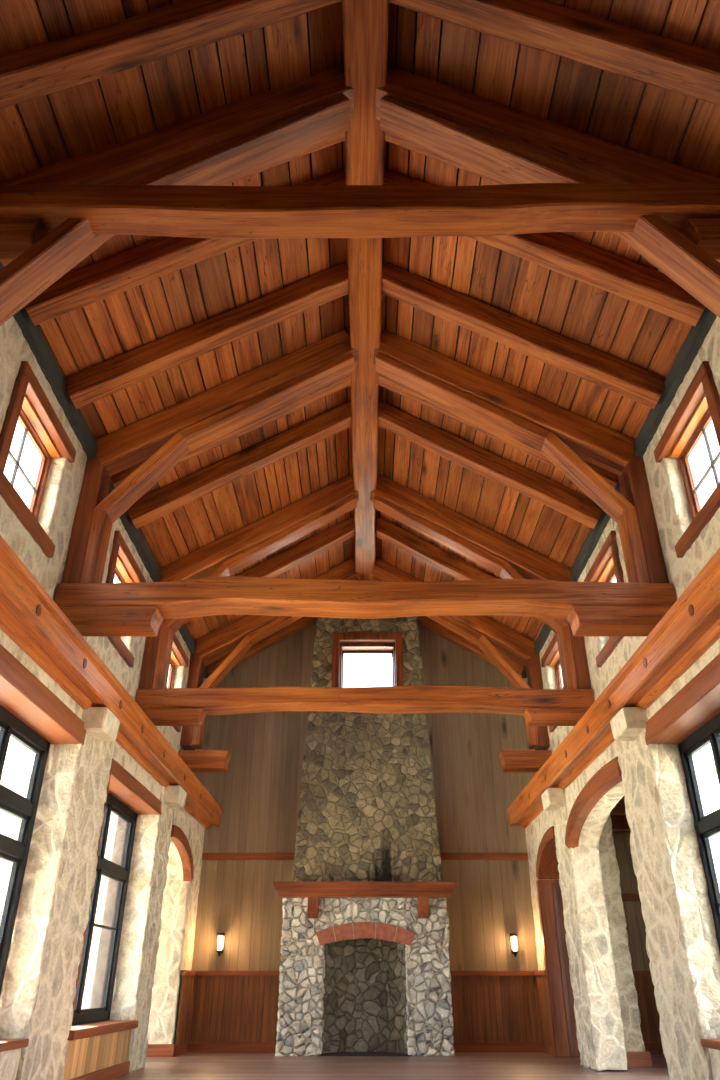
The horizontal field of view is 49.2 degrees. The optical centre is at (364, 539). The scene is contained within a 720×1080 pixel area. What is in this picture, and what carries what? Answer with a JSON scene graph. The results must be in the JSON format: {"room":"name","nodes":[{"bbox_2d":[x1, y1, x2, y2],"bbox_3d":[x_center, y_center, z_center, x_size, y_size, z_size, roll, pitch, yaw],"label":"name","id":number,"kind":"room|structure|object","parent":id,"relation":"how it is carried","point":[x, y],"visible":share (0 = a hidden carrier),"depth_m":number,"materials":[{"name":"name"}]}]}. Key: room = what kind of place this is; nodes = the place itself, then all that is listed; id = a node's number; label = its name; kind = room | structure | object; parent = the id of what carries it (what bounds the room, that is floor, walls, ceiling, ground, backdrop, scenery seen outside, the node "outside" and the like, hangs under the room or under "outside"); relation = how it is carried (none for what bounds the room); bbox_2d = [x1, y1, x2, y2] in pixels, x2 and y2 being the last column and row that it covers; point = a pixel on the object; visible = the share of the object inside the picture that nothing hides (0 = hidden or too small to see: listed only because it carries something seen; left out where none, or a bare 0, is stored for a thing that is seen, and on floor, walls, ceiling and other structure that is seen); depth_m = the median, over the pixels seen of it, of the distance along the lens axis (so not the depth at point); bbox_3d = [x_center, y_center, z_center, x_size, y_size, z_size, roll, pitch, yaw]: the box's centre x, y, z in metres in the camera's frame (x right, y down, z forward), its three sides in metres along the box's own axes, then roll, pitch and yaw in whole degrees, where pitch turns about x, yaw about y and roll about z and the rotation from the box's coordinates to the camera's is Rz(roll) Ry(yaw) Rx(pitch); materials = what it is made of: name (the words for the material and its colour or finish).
{"room":"great hall","nodes":[
{"label":"great hall","id":0,"kind":"room"},
{"bbox_2d":[0,316,203,752],"bbox_3d":[-3.325,-0.584,7.253,0.250,3.040,18.050,0,-29,0],"label":"wall","id":1,"kind":"structure","parent":0,"point":[63,486],"depth_m":8.26,"materials":[{"name":"beige stone"}]},
{"bbox_2d":[0,361,75,557],"bbox_3d":[-3.285,-0.746,7.637,0.270,1.320,1.440,0,-29,0],"label":"window","id":2,"kind":"structure","parent":1,"relation":"in","point":[27,451],"depth_m":7.73,"materials":[{"name":"paint"}]},
{"bbox_2d":[13,307,96,456],"bbox_3d":[-3.170,-1.545,8.059,0.100,0.320,2.325,0,-29,0],"label":"wall plate","id":3,"kind":"object","parent":1,"relation":"attached to","point":[41,351],"depth_m":7.95,"materials":[{"name":"grey stone"}]},
{"bbox_2d":[0,0,341,108],"bbox_3d":[-1.645,-3.838,5.999,3.087,2.000,0.233,0,-29,0],"label":"rafter","id":4,"kind":"object","parent":3,"relation":"on","point":[29,73],"visible":1,"depth_m":5.88,"materials":[{"name":"brown wood"}]},
{"bbox_2d":[25,169,345,325],"bbox_3d":[-1.647,-2.895,7.668,3.086,2.007,0.232,0,-29,0],"label":"rafter","id":5,"kind":"object","parent":3,"relation":"on","point":[103,279],"visible":0.57,"depth_m":7.41,"materials":[{"name":"brown wood"}]},
{"bbox_2d":[64,262,348,408],"bbox_3d":[-1.644,-2.302,8.713,3.094,2.000,0.230,0,-29,0],"label":"rafter","id":6,"kind":"object","parent":3,"relation":"on","point":[87,386],"visible":0.98,"depth_m":8.59,"materials":[{"name":"brown wood"}]},
{"bbox_2d":[105,531,145,666],"bbox_3d":[-3.285,0.805,10.379,0.270,1.320,1.440,0,-29,0],"label":"window","id":7,"kind":"structure","parent":1,"relation":"in","point":[117,573],"depth_m":10.42,"materials":[{"name":"paint"}]},
{"bbox_2d":[119,509,160,581],"bbox_3d":[-3.170,0.113,10.991,0.100,0.319,2.136,0,-29,0],"label":"wall plate","id":8,"kind":"object","parent":1,"relation":"attached to","point":[134,534],"depth_m":11.02,"materials":[{"name":"grey stone"}]},
{"bbox_2d":[128,402,351,528],"bbox_3d":[-1.645,-1.069,10.888,3.085,2.001,0.231,0,-29,0],"label":"rafter","id":9,"kind":"object","parent":8,"relation":"on","point":[176,495],"visible":0.98,"depth_m":10.77,"materials":[{"name":"brown wood"}]},
{"bbox_2d":[167,634,188,731],"bbox_3d":[-3.285,2.356,13.121,0.270,1.320,1.440,0,-29,0],"label":"window","id":10,"kind":"structure","parent":1,"relation":"in","point":[177,648],"depth_m":13.59,"materials":[{"name":"paint"}]},
{"bbox_2d":[179,624,195,653],"bbox_3d":[-3.170,1.741,13.860,0.100,0.312,1.346,0,-29,0],"label":"wall plate","id":11,"kind":"object","parent":1,"relation":"attached to","point":[184,631],"depth_m":13.97,"materials":[{"name":"grey stone"}]},
{"bbox_2d":[207,617,313,674],"bbox_3d":[-2.120,2.080,15.882,2.142,1.432,0.232,0,-30,0],"label":"rafter","id":12,"kind":"object","parent":11,"relation":"on","point":[303,622],"visible":0.48,"depth_m":15.84,"materials":[{"name":"brown wood"}]},
{"bbox_2d":[184,517,354,623],"bbox_3d":[-1.647,0.505,13.674,3.090,2.003,0.233,0,-29,0],"label":"rafter","id":13,"kind":"object","parent":11,"relation":"on","point":[335,535],"visible":0.61,"depth_m":13.75,"materials":[{"name":"brown wood"}]},
{"bbox_2d":[178,558,551,772],"bbox_3d":[0.000,2.256,14.646,6.441,4.096,0.696,0,-29,0],"label":"roof truss","id":14,"kind":"object","parent":11,"relation":"on","point":[236,637],"visible":0.56,"depth_m":14.52,"materials":[{"name":"brown wood"}]},
{"bbox_2d":[342,0,387,579],"bbox_3d":[0.000,-3.224,8.821,0.390,0.395,17.780,0,-29,0],"label":"ridge beam","id":15,"kind":"structure","parent":14,"relation":"on","point":[365,22],"depth_m":8.71,"materials":[{"name":"brown wood"}]},
{"bbox_2d":[0,67,719,325],"bbox_3d":[0.000,-2.608,6.449,6.441,3.690,0.635,0,-29,0],"label":"roof truss","id":16,"kind":"object","parent":1,"relation":"attached to","point":[169,180],"visible":0.98,"depth_m":6.26,"materials":[{"name":"brown wood"}]},
{"bbox_2d":[0,629,204,1079],"bbox_3d":[-3.150,2.225,5.664,0.500,3.585,18.050,0,-29,0],"label":"wall","id":17,"kind":"structure","parent":0,"point":[180,897],"depth_m":12.32,"materials":[{"name":"beige stone"}]},
{"bbox_2d":[0,644,85,1051],"bbox_3d":[-3.090,2.289,5.955,0.460,2.800,3.420,0,-29,0],"label":"window","id":18,"kind":"structure","parent":17,"relation":"in","point":[33,718],"depth_m":7.17,"materials":[{"name":"black paint"}]},
{"bbox_2d":[63,1029,130,1079],"bbox_3d":[-2.950,5.620,8.624,0.100,0.350,2.440,0,-29,0],"label":"trim panel","id":19,"kind":"object","parent":17,"relation":"attached to","point":[95,1053],"visible":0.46,"depth_m":8.46,"materials":[{"name":"brown wood"}]},
{"bbox_2d":[70,1061,129,1079],"bbox_3d":[-2.930,5.811,8.495,0.140,0.130,2.430,0,-29,0],"label":"baseboard","id":20,"kind":"structure","parent":17,"relation":"attached to","point":[121,1069],"depth_m":8.80,"materials":[{"name":"brown wood"}]},
{"bbox_2d":[0,535,223,827],"bbox_3d":[-2.915,0.706,6.598,0.650,0.330,17.780,0,-29,0],"label":"beam","id":21,"kind":"structure","parent":17,"relation":"attached to","point":[29,616],"depth_m":7.45,"materials":[{"name":"brown wood"}]},
{"bbox_2d":[67,758,161,1039],"bbox_3d":[-3.130,4.292,9.394,0.600,2.720,2.540,0,-29,0],"label":"window","id":22,"kind":"structure","parent":17,"relation":"in","point":[127,798],"depth_m":9.73,"materials":[{"name":"glass"}]},
{"bbox_2d":[170,825,193,880],"bbox_3d":[-2.933,4.986,12.462,0.135,0.626,1.839,0,-29,0],"label":"trim","id":23,"kind":"structure","parent":17,"relation":"attached to","point":[178,837],"depth_m":12.69,"materials":[{"name":"brown wood"}]},
{"bbox_2d":[146,1042,553,1056],"bbox_3d":[-0.260,7.889,12.197,6.320,0.160,1.000,0,-29,0],"label":"baseboard","id":24,"kind":"structure","parent":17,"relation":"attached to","point":[190,1046],"depth_m":12.57,"materials":[{"name":"brown wood"}]},
{"bbox_2d":[0,0,354,640],"bbox_3d":[-1.660,-2.668,8.429,3.262,1.991,18.046,0,-29,0],"label":"ceiling","id":25,"kind":"structure","parent":0,"point":[80,111],"depth_m":8.11,"materials":[{"name":"brown wood"}]},
{"bbox_2d":[16,0,350,631],"bbox_3d":[-1.750,-2.690,8.415,3.500,2.170,18.600,0,-29,0],"label":"roof","id":26,"kind":"structure","parent":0,"point":[122,1],"depth_m":8.47,"materials":[{"name":"brown wood"}]},
{"bbox_2d":[113,1052,669,1079],"bbox_3d":[1.183,3.839,4.857,9.182,0.020,18.235,0,-29,0],"label":"floor","id":27,"kind":"structure","parent":0,"point":[188,1065],"depth_m":10.13,"materials":[{"name":"brown wood"}]},
{"bbox_2d":[0,732,114,1079],"bbox_3d":[-3.078,3.504,7.778,0.405,3.440,1.090,0,-29,0],"label":"stone pillar","id":28,"kind":"structure","parent":27,"relation":"on","point":[38,992],"depth_m":7.49,"materials":[{"name":"beige stone"}]},
{"bbox_2d":[82,707,119,740],"bbox_3d":[-2.805,1.943,8.288,0.289,0.220,0.500,0,-29,0],"label":"block","id":29,"kind":"object","parent":28,"relation":"attached to","point":[100,723],"visible":0.74,"depth_m":8.12,"materials":[{"name":"beige stone"}]},
{"bbox_2d":[109,786,173,1072],"bbox_3d":[-3.147,5.181,10.741,0.545,3.440,0.840,0,-29,0],"label":"stone pillar","id":30,"kind":"structure","parent":27,"relation":"on","point":[141,927],"depth_m":10.46,"materials":[{"name":"beige stone"}]},
{"bbox_2d":[163,786,186,808],"bbox_3d":[-2.805,3.759,11.488,0.289,0.230,0.500,0,-29,0],"label":"block","id":31,"kind":"object","parent":30,"relation":"attached to","point":[174,797],"visible":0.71,"depth_m":11.30,"materials":[{"name":"beige stone"}]},
{"bbox_2d":[273,616,456,1055],"bbox_3d":[0.000,4.318,14.211,3.000,8.360,1.130,0,-29,0],"label":"fireplace","id":32,"kind":"object","parent":27,"relation":"on","point":[365,968],"visible":0.88,"depth_m":13.03,"materials":[{"name":"grey stone"}]},
{"bbox_2d":[273,881,456,899],"bbox_3d":[0.000,5.846,13.094,3.000,0.220,0.690,0,-29,0],"label":"mantel shelf","id":33,"kind":"object","parent":32,"relation":"attached to","point":[287,890],"depth_m":12.82,"materials":[{"name":"brown wood"}]},
{"bbox_2d":[332,632,403,686],"bbox_3d":[0.050,2.577,15.581,1.380,1.300,0.740,0,-29,0],"label":"window","id":34,"kind":"structure","parent":32,"relation":"attached to","point":[345,644],"depth_m":15.54,"materials":[{"name":"paint"}]},
{"bbox_2d":[551,789,626,1070],"bbox_3d":[3.078,5.319,10.985,0.405,3.440,0.880,0,-29,0],"label":"stone pillar","id":35,"kind":"structure","parent":27,"relation":"on","point":[597,1011],"depth_m":10.52,"materials":[{"name":"beige stone"}]},
{"bbox_2d":[541,788,565,810],"bbox_3d":[2.805,3.833,11.619,0.289,0.230,0.500,0,-29,0],"label":"block","id":36,"kind":"object","parent":35,"relation":"attached to","point":[553,799],"visible":0.74,"depth_m":11.44,"materials":[{"name":"beige stone"}]},
{"bbox_2d":[599,815,644,1051],"bbox_3d":[3.610,5.535,11.489,0.300,3.560,0.350,0,-29,0],"label":"stone pillar","id":37,"kind":"structure","parent":27,"relation":"on","point":[628,996],"depth_m":11.20,"materials":[{"name":"beige stone"}]},
{"bbox_2d":[616,729,719,1079],"bbox_3d":[3.078,3.504,7.778,0.405,3.440,1.090,0,-29,0],"label":"stone pillar","id":38,"kind":"structure","parent":27,"relation":"on","point":[682,948],"depth_m":7.50,"materials":[{"name":"beige stone"}]},
{"bbox_2d":[610,707,647,740],"bbox_3d":[2.805,1.943,8.288,0.289,0.220,0.500,0,-29,0],"label":"block","id":39,"kind":"object","parent":38,"relation":"attached to","point":[628,723],"visible":0.74,"depth_m":8.12,"materials":[{"name":"beige stone"}]},
{"bbox_2d":[191,616,649,970],"bbox_3d":[1.229,4.168,14.882,9.056,7.200,0.050,0,-29,0],"label":"wall","id":40,"kind":"structure","parent":0,"point":[259,793],"depth_m":14.31,"materials":[{"name":"brown wood"}]},
{"bbox_2d":[216,933,224,955],"bbox_3d":[-2.440,6.826,13.269,0.140,0.355,0.180,0,-29,0],"label":"wall sconce","id":41,"kind":"object","parent":40,"relation":"attached to","point":[220,940],"visible":1,"depth_m":13.22,"materials":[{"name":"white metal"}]},
{"bbox_2d":[180,970,545,975],"bbox_3d":[0.000,7.021,12.745,5.800,0.070,0.900,0,-29,0],"label":"trim","id":42,"kind":"structure","parent":40,"relation":"attached to","point":[183,972],"depth_m":13.07,"materials":[{"name":"brown wood"}]},
{"bbox_2d":[175,975,551,1045],"bbox_3d":[0.000,7.479,12.519,5.796,0.950,0.914,0,-29,0],"label":"wainscoting","id":43,"kind":"structure","parent":40,"relation":"attached to","point":[211,1008],"depth_m":12.82,"materials":[{"name":"brown wood"}]},
{"bbox_2d":[202,853,527,859],"bbox_3d":[0.000,5.642,14.014,5.800,0.120,0.050,0,-29,0],"label":"trim","id":44,"kind":"structure","parent":40,"relation":"attached to","point":[205,856],"depth_m":13.99,"materials":[{"name":"brown wood"}]},
{"bbox_2d":[510,933,517,956],"bbox_3d":[2.520,6.835,13.264,0.140,0.355,0.180,0,-29,0],"label":"wall sconce","id":45,"kind":"object","parent":40,"relation":"attached to","point":[513,937],"visible":1,"depth_m":13.22,"materials":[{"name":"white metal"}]},
{"bbox_2d":[379,0,707,638],"bbox_3d":[1.750,-2.690,8.415,3.500,2.170,18.600,0,-29,0],"label":"roof","id":46,"kind":"structure","parent":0,"point":[440,39],"depth_m":8.50,"materials":[{"name":"brown wood"}]},
{"bbox_2d":[375,0,719,640],"bbox_3d":[1.660,-2.670,8.431,3.262,1.992,18.046,0,-29,0],"label":"ceiling","id":47,"kind":"structure","parent":0,"point":[663,115],"depth_m":8.17,"materials":[{"name":"brown wood"}]},
{"bbox_2d":[534,624,550,653],"bbox_3d":[3.170,1.741,13.860,0.100,0.312,1.346,0,-29,0],"label":"wall plate","id":48,"kind":"object","parent":47,"relation":"attached to","point":[543,635],"depth_m":13.97,"materials":[{"name":"grey stone"}]},
{"bbox_2d":[135,475,594,725],"bbox_3d":[-0.001,0.836,12.106,6.438,4.126,0.713,0,-29,0],"label":"roof truss","id":49,"kind":"object","parent":48,"relation":"on","point":[239,549],"visible":0.86,"depth_m":11.43,"materials":[{"name":"brown wood"}]},
{"bbox_2d":[375,517,545,623],"bbox_3d":[1.646,0.504,13.674,3.089,2.009,0.233,0,-29,0],"label":"rafter","id":50,"kind":"object","parent":48,"relation":"on","point":[406,541],"visible":0.59,"depth_m":13.74,"materials":[{"name":"brown wood"}]},
{"bbox_2d":[417,616,522,674],"bbox_3d":[2.117,2.083,15.885,2.138,1.431,0.231,0,-29,0],"label":"rafter","id":51,"kind":"object","parent":48,"relation":"on","point":[424,621],"visible":0.41,"depth_m":15.85,"materials":[{"name":"brown wood"}]},
{"bbox_2d":[525,638,719,1079],"bbox_3d":[3.160,2.225,5.664,0.520,3.585,18.050,0,-29,0],"label":"wall","id":52,"kind":"structure","parent":0,"point":[590,834],"depth_m":10.65,"materials":[{"name":"beige stone"}]},
{"bbox_2d":[536,826,558,878],"bbox_3d":[3.183,5.024,12.569,0.635,0.606,1.614,0,-29,0],"label":"trim","id":53,"kind":"structure","parent":52,"relation":"attached to","point":[547,863],"depth_m":12.87,"materials":[{"name":"brown wood"}]},
{"bbox_2d":[536,880,579,1056],"bbox_3d":[3.162,6.654,12.330,0.675,2.440,0.187,-4,-30,8],"label":"door","id":54,"kind":"structure","parent":52,"relation":"in","point":[553,932],"depth_m":12.26,"materials":[{"name":"brown wood"}]},
{"bbox_2d":[565,757,621,848],"bbox_3d":[2.933,3.437,10.091,0.135,0.624,2.948,0,-29,0],"label":"trim","id":55,"kind":"structure","parent":52,"relation":"attached to","point":[609,775],"depth_m":10.12,"materials":[{"name":"brown wood"}]},
{"bbox_2d":[506,548,719,827],"bbox_3d":[2.915,0.706,6.598,0.650,0.330,17.780,0,-29,0],"label":"beam","id":56,"kind":"structure","parent":52,"relation":"attached to","point":[690,627],"depth_m":7.63,"materials":[{"name":"brown wood"}]},
{"bbox_2d":[626,1051,651,1065],"bbox_3d":[3.610,7.007,10.639,0.380,0.160,0.500,0,-29,0],"label":"baseboard","id":57,"kind":"structure","parent":52,"relation":"attached to","point":[634,1058],"depth_m":10.43,"materials":[{"name":"brown wood"}]},
{"bbox_2d":[644,653,719,1049],"bbox_3d":[3.090,2.289,5.955,0.460,2.800,3.420,0,-29,0],"label":"window","id":58,"kind":"structure","parent":52,"relation":"in","point":[690,719],"depth_m":7.32,"materials":[{"name":"black paint"}]},
{"bbox_2d":[526,316,719,752],"bbox_3d":[3.325,-0.584,7.253,0.250,3.040,18.050,0,-29,0],"label":"wall","id":59,"kind":"structure","parent":0,"point":[672,512],"depth_m":8.36,"materials":[{"name":"beige stone"}]},
{"bbox_2d":[541,634,562,731],"bbox_3d":[3.285,2.356,13.121,0.270,1.320,1.440,0,-29,0],"label":"window","id":60,"kind":"structure","parent":59,"relation":"in","point":[552,648],"depth_m":13.59,"materials":[{"name":"paint"}]},
{"bbox_2d":[569,509,610,581],"bbox_3d":[3.170,0.114,10.990,0.100,0.321,2.136,0,-29,0],"label":"wall plate","id":61,"kind":"object","parent":59,"relation":"attached to","point":[594,535],"depth_m":11.02,"materials":[{"name":"grey stone"}]},
{"bbox_2d":[54,330,675,635],"bbox_3d":[0.000,-0.748,9.303,6.441,4.124,0.834,0,-29,0],"label":"roof truss","id":62,"kind":"object","parent":61,"relation":"on","point":[594,456],"visible":0.98,"depth_m":8.86,"materials":[{"name":"brown wood"}]},
{"bbox_2d":[378,401,601,528],"bbox_3d":[1.645,-1.069,10.886,3.087,2.005,0.230,0,-29,0],"label":"rafter","id":63,"kind":"object","parent":61,"relation":"on","point":[578,507],"visible":0.97,"depth_m":10.77,"materials":[{"name":"brown wood"}]},
{"bbox_2d":[584,531,623,666],"bbox_3d":[3.285,0.805,10.379,0.270,1.320,1.440,0,-29,0],"label":"window","id":64,"kind":"structure","parent":59,"relation":"in","point":[613,572],"depth_m":10.40,"materials":[{"name":"paint"}]},
{"bbox_2d":[633,307,716,456],"bbox_3d":[3.170,-1.544,8.056,0.100,0.325,2.320,0,-29,0],"label":"wall plate","id":65,"kind":"object","parent":59,"relation":"attached to","point":[688,351],"depth_m":7.95,"materials":[{"name":"grey stone"}]},
{"bbox_2d":[382,262,664,408],"bbox_3d":[1.642,-2.304,8.715,3.088,1.995,0.230,0,-29,0],"label":"rafter","id":66,"kind":"object","parent":65,"relation":"on","point":[590,364],"visible":0.98,"depth_m":8.59,"materials":[{"name":"brown wood"}]},
{"bbox_2d":[383,169,704,325],"bbox_3d":[1.644,-2.893,7.669,3.094,1.996,0.230,0,-29,0],"label":"rafter","id":67,"kind":"object","parent":65,"relation":"on","point":[652,289],"visible":0.6,"depth_m":7.41,"materials":[{"name":"brown wood"}]},
{"bbox_2d":[388,0,719,105],"bbox_3d":[1.646,-3.839,5.997,3.091,2.014,0.233,0,-29,0],"label":"rafter","id":68,"kind":"object","parent":65,"relation":"on","point":[620,49],"visible":1,"depth_m":5.90,"materials":[{"name":"brown wood"}]},
{"bbox_2d":[654,361,719,557],"bbox_3d":[3.285,-0.746,7.637,0.270,1.320,1.440,0,-29,0],"label":"window","id":69,"kind":"structure","parent":59,"relation":"in","point":[697,450],"depth_m":7.80,"materials":[{"name":"paint"}]},
{"bbox_3d":[4.618,3.728,11.950,2.395,0.040,5.927,0,-30,0],"label":"ceiling","id":70,"kind":"structure","parent":0,"visible":0},
{"bbox_2d":[609,796,625,814],"bbox_3d":[4.114,4.198,12.446,1.388,0.270,0.200,0,-29,0],"label":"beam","id":71,"kind":"structure","parent":70,"relation":"attached to","point":[619,809],"depth_m":12.34,"materials":[{"name":"brown wood"}]},
{"bbox_2d":[610,815,630,830],"bbox_3d":[4.403,4.937,13.752,1.966,0.270,0.200,0,-29,0],"label":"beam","id":72,"kind":"structure","parent":70,"relation":"attached to","point":[619,822],"depth_m":13.65,"materials":[{"name":"brown wood"}]},
{"bbox_3d":[4.663,5.118,11.036,2.674,3.840,6.350,0,-30,0],"label":"wall","id":73,"kind":"structure","parent":0,"visible":0},
{"bbox_2d":[621,894,662,1051],"bbox_3d":[4.560,7.175,13.129,2.280,2.320,0.080,0,-29,0],"label":"trim","id":74,"kind":"structure","parent":73,"relation":"attached to","point":[650,1047],"depth_m":13.06,"materials":[{"name":"brown wood"}]},
{"bbox_2d":[634,976,661,1042],"bbox_3d":[4.520,7.678,12.850,2.196,0.970,0.030,0,-29,0],"label":"wainscoting","id":75,"kind":"structure","parent":73,"relation":"attached to","point":[649,1014],"depth_m":12.83,"materials":[{"name":"brown wood"}]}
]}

